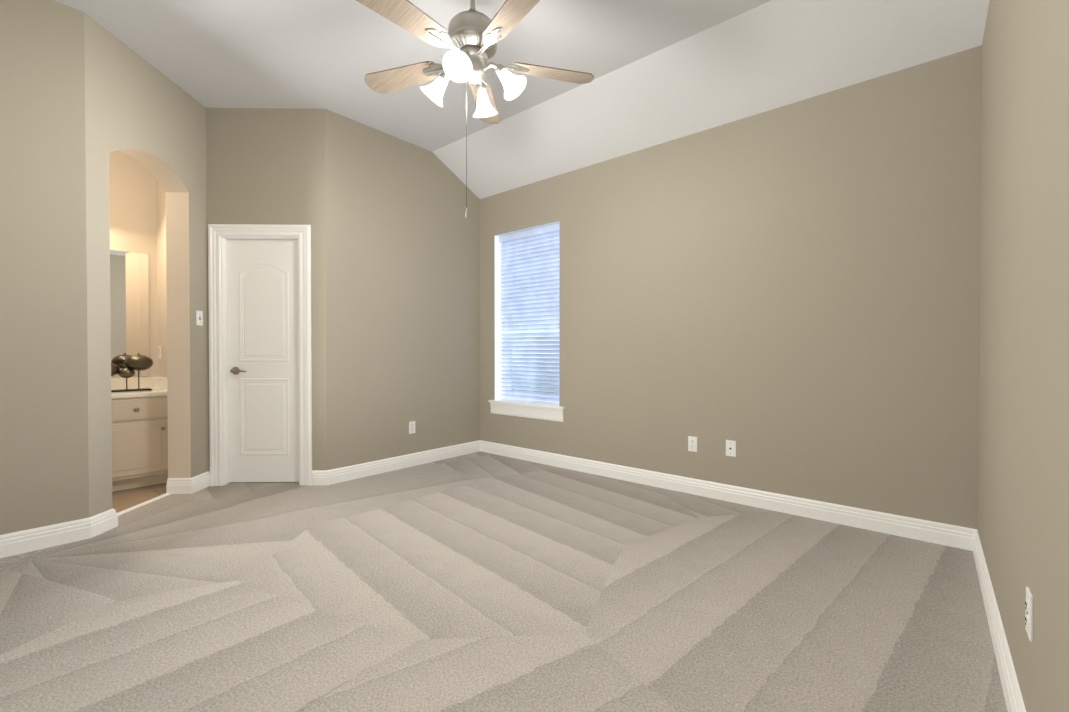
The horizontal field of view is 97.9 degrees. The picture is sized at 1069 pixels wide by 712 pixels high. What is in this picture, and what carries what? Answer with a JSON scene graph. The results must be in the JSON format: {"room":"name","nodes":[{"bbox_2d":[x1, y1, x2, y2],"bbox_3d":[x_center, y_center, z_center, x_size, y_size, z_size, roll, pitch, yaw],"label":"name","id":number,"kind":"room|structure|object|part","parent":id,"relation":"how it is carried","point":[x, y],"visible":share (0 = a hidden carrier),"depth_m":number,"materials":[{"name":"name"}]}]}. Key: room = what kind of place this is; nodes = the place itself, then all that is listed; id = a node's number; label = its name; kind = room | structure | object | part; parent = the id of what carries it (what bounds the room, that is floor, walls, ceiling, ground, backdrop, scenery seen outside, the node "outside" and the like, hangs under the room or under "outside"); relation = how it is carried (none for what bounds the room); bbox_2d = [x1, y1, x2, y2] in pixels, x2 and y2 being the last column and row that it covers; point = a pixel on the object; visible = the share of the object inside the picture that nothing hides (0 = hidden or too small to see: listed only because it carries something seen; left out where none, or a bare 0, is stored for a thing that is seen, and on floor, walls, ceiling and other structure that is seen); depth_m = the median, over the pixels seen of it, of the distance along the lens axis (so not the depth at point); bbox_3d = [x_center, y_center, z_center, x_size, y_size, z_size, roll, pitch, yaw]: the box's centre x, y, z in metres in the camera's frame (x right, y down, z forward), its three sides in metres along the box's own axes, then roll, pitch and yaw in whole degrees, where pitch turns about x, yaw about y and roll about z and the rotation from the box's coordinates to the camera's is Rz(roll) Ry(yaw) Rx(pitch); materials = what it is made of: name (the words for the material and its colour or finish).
{"room":"empty bedroom","nodes":[
{"label":"empty bedroom","id":0,"kind":"room"},
{"bbox_2d":[0,0,88,534],"bbox_3d":[-2.934,-0.525,2.435,0.150,3.220,0.843,1,1,40],"label":"wall","id":1,"kind":"structure","parent":0,"point":[44,463],"depth_m":2.57,"materials":[{"name":"paint"}]},
{"bbox_2d":[0,508,117,557],"bbox_3d":[-2.823,1.006,2.469,0.040,0.118,0.954,1,1,40],"label":"baseboard","id":2,"kind":"structure","parent":1,"relation":"attached to","point":[102,522],"depth_m":2.61,"materials":[{"name":"white paint"}]},
{"bbox_2d":[109,150,157,377],"bbox_3d":[-3.125,-0.547,4.567,0.200,3.220,4.450,1,1,40],"label":"wall","id":3,"kind":"structure","parent":0,"point":[132,198],"depth_m":4.03,"materials":[{"name":"paint"}]},
{"bbox_2d":[110,250,149,376],"bbox_3d":[-3.774,-0.355,3.640,0.009,1.073,1.192,1,1,40],"label":"mirror","id":4,"kind":"object","parent":3,"relation":"attached to","point":[129,290],"visible":0.33,"depth_m":3.99,"materials":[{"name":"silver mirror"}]},
{"bbox_2d":[111,377,154,388],"bbox_3d":[-3.772,0.237,3.637,0.020,0.099,1.310,1,1,40],"label":"backsplash","id":5,"kind":"structure","parent":3,"relation":"attached to","point":[132,382],"depth_m":4.00,"materials":[{"name":"beige tile"}]},
{"bbox_2d":[84,13,208,516],"bbox_3d":[-2.711,-0.534,3.272,0.170,3.220,1.136,0,1,-2],"label":"wall","id":6,"kind":"structure","parent":0,"point":[148,116],"depth_m":3.24,"materials":[{"name":"paint"}]},
{"bbox_2d":[166,471,209,493],"bbox_3d":[-2.668,0.994,3.623,0.163,0.118,0.290,1,1,40],"label":"baseboard","id":7,"kind":"structure","parent":6,"relation":"attached to","point":[194,484],"depth_m":3.56,"materials":[{"name":"white paint"}]},
{"bbox_2d":[196,311,202,325],"bbox_3d":[-2.638,-0.298,3.666,0.050,0.115,0.054,1,1,40],"label":"light switch","id":8,"kind":"object","parent":6,"relation":"attached to","point":[199,318],"visible":1,"depth_m":3.66,"materials":[{"name":"white plastic"}]},
{"bbox_2d":[156,179,166,377],"bbox_3d":[-3.057,-0.541,3.952,0.700,3.220,0.100,1,1,40],"label":"wall","id":9,"kind":"structure","parent":0,"point":[161,274],"depth_m":4.03,"materials":[{"name":"paint"}]},
{"bbox_2d":[158,346,160,358],"bbox_3d":[-3.283,-0.032,4.077,0.070,0.115,0.010,1,1,40],"label":"bathroom light switch","id":10,"kind":"object","parent":9,"relation":"attached to","point":[159,351],"visible":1,"depth_m":4.07,"materials":[{"name":"white plastic"}]},
{"bbox_2d":[155,377,166,388],"bbox_3d":[-3.156,0.233,3.961,0.502,0.099,0.020,1,1,40],"label":"backsplash","id":11,"kind":"structure","parent":9,"relation":"attached to","point":[160,382],"depth_m":3.99,"materials":[{"name":"beige tile"}]},
{"bbox_2d":[112,482,298,512],"bbox_3d":[-2.458,1.053,4.150,1.580,0.001,4.450,1,1,40],"label":"floor","id":12,"kind":"structure","parent":0,"point":[122,500],"depth_m":3.54,"materials":[{"name":"beige tile"}]},
{"bbox_2d":[111,393,167,491],"bbox_3d":[-3.567,0.689,3.475,0.550,0.729,1.300,1,1,40],"label":"bathroom vanity","id":13,"kind":"object","parent":12,"relation":"on","point":[139,438],"depth_m":3.66,"materials":[{"name":"beige paint"}]},
{"bbox_2d":[111,389,166,396],"bbox_3d":[-3.579,0.306,3.474,0.527,0.035,1.310,1,1,40],"label":"countertop","id":14,"kind":"structure","parent":13,"relation":"on","point":[130,393],"depth_m":3.65,"materials":[{"name":"beige stone"}]},
{"bbox_2d":[111,353,152,391],"bbox_3d":[-3.299,0.130,3.750,0.184,0.307,0.357,1,1,40],"label":"sculpture","id":15,"kind":"object","parent":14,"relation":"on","point":[134,363],"visible":0.75,"depth_m":3.74,"materials":[{"name":"brown metal"}]},
{"bbox_2d":[117,493,170,515],"bbox_3d":[-2.782,1.056,3.222,0.047,0.010,0.691,0,1,-2],"label":"threshold","id":16,"kind":"object","parent":12,"relation":"on","point":[141,504],"depth_m":3.29,"materials":[{"name":"white paint"}]},
{"bbox_2d":[206,108,326,471],"bbox_3d":[-2.210,-0.539,3.829,1.032,3.220,0.115,0,1,-1],"label":"wall","id":17,"kind":"structure","parent":0,"point":[265,166],"depth_m":3.77,"materials":[{"name":"paint"}]},
{"bbox_2d":[208,224,311,485],"bbox_3d":[-2.221,-0.005,3.823,0.814,2.112,0.135,0,1,-1],"label":"door frame","id":18,"kind":"structure","parent":17,"relation":"attached to","point":[219,235],"depth_m":3.76,"materials":[{"name":"white paint"}]},
{"bbox_2d":[227,240,298,481],"bbox_3d":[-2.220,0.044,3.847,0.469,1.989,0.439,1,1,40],"label":"door","id":19,"kind":"structure","parent":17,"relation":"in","point":[262,334],"depth_m":3.83,"materials":[{"name":"white paint"}]},
{"bbox_2d":[325,109,479,469],"bbox_3d":[-1.201,-0.546,4.479,0.150,3.220,1.698,1,1,40],"label":"wall","id":20,"kind":"structure","parent":0,"point":[402,291],"depth_m":4.28,"materials":[{"name":"paint"}]},
{"bbox_2d":[312,440,479,485],"bbox_3d":[-1.182,0.986,4.405,0.040,0.118,1.770,1,1,40],"label":"baseboard","id":21,"kind":"structure","parent":20,"relation":"attached to","point":[333,476],"depth_m":4.22,"materials":[{"name":"white paint"}]},
{"bbox_2d":[409,421,414,433],"bbox_3d":[-1.159,0.677,4.417,0.010,0.115,0.070,1,1,40],"label":"outlet","id":22,"kind":"object","parent":20,"relation":"attached to","point":[411,427],"visible":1,"depth_m":4.41,"materials":[{"name":"white plastic"}]},
{"bbox_2d":[55,0,770,151],"bbox_3d":[-1.529,-1.988,2.716,5.010,0.001,3.513,1,1,40],"label":"ceiling","id":23,"kind":"structure","parent":0,"point":[329,55],"depth_m":3.00,"materials":[{"name":"grey paint"}]},
{"bbox_2d":[356,0,593,218],"bbox_3d":[-0.346,-1.345,2.353,1.272,1.276,1.224,1,1,40],"label":"ceiling fan","id":24,"kind":"object","parent":23,"relation":"hanging from","point":[471,38],"visible":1,"depth_m":2.33,"materials":[{"name":"brown wood"}]},
{"bbox_3d":[-0.318,-1.382,2.394,0.510,0.144,0.510,1,1,40],"label":"lamp shade","id":25,"kind":"part","parent":24,"relation":"part of","materials":[{"name":"white glass"}]},
{"bbox_2d":[0,451,1007,711],"bbox_3d":[-0.679,1.064,2.577,4.967,0.001,4.150,1,1,40],"label":"floor","id":26,"kind":"structure","parent":0,"point":[480,581],"depth_m":1.99,"materials":[{"name":"beige carpet"}]},
{"bbox_2d":[433,0,989,198],"bbox_3d":[-0.469,-1.829,2.238,4.047,0.307,4.150,1,1,40],"label":"ceiling","id":27,"kind":"structure","parent":0,"point":[769,55],"depth_m":3.08,"materials":[{"name":"white paint"}]},
{"bbox_2d":[480,45,981,528],"bbox_3d":[0.390,-0.545,4.387,5.897,3.220,0.220,1,1,40],"label":"wall","id":28,"kind":"structure","parent":0,"point":[786,298],"depth_m":3.14,"materials":[{"name":"paint"}]},
{"bbox_2d":[488,400,564,421],"bbox_3d":[-0.056,0.544,4.709,0.991,0.145,0.181,1,1,40],"label":"window sill","id":29,"kind":"structure","parent":28,"relation":"in","point":[549,412],"depth_m":4.63,"materials":[{"name":"white paint"}]},
{"bbox_2d":[505,314,558,401],"bbox_3d":[0.023,-0.401,4.792,0.857,1.739,0.060,1,1,40],"label":"window","id":30,"kind":"structure","parent":28,"relation":"in","point":[521,382],"depth_m":4.88,"materials":[{"name":"blue glass"}]},
{"bbox_2d":[499,223,559,404],"bbox_3d":[-0.042,-0.401,4.716,0.849,1.736,0.075,1,1,40],"label":"window blinds","id":31,"kind":"object","parent":30,"relation":"attached to","point":[530,270],"visible":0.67,"depth_m":4.72,"materials":[{"name":"grey plastic"}]},
{"bbox_2d":[688,436,696,451],"bbox_3d":[1.207,0.672,3.556,0.070,0.115,0.010,1,1,40],"label":"outlet","id":32,"kind":"object","parent":28,"relation":"attached to","point":[692,443],"visible":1,"depth_m":3.55,"materials":[{"name":"white plastic"}]},
{"bbox_2d":[480,440,967,549],"bbox_3d":[0.904,0.992,3.811,3.947,0.118,0.018,1,1,40],"label":"baseboard","id":33,"kind":"structure","parent":28,"relation":"attached to","point":[955,536],"depth_m":3.23,"materials":[{"name":"white paint"}]},
{"bbox_2d":[726,440,735,456],"bbox_3d":[1.419,0.669,3.371,0.070,0.115,0.018,1,1,40],"label":"outlet","id":34,"kind":"object","parent":28,"relation":"attached to","point":[730,447],"visible":1,"depth_m":3.37,"materials":[{"name":"white plastic"}]},
{"bbox_2d":[977,0,1068,711],"bbox_3d":[1.131,-0.509,0.895,0.150,3.220,4.150,1,1,40],"label":"wall","id":35,"kind":"structure","parent":0,"point":[1023,473],"depth_m":1.29,"materials":[{"name":"paint"}]},
{"bbox_2d":[968,528,1025,711],"bbox_3d":[1.136,1.021,1.045,0.018,0.118,3.900,1,1,40],"label":"baseboard","id":36,"kind":"structure","parent":35,"relation":"attached to","point":[1009,681],"depth_m":1.67,"materials":[{"name":"white paint"}]},
{"bbox_2d":[1025,587,1032,641],"bbox_3d":[1.282,0.668,1.208,0.010,0.115,0.070,1,1,40],"label":"outlet","id":37,"kind":"object","parent":35,"relation":"attached to","point":[1029,614],"visible":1,"depth_m":1.19,"materials":[{"name":"white plastic"}]},
{"label":"outside","id":38,"kind":"structure","parent":0,"visible":0},
{"bbox_2d":[512,310,558,393],"bbox_3d":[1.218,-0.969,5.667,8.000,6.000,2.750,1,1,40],"label":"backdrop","id":39,"kind":"structure","parent":38,"point":[535,370],"depth_m":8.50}
]}

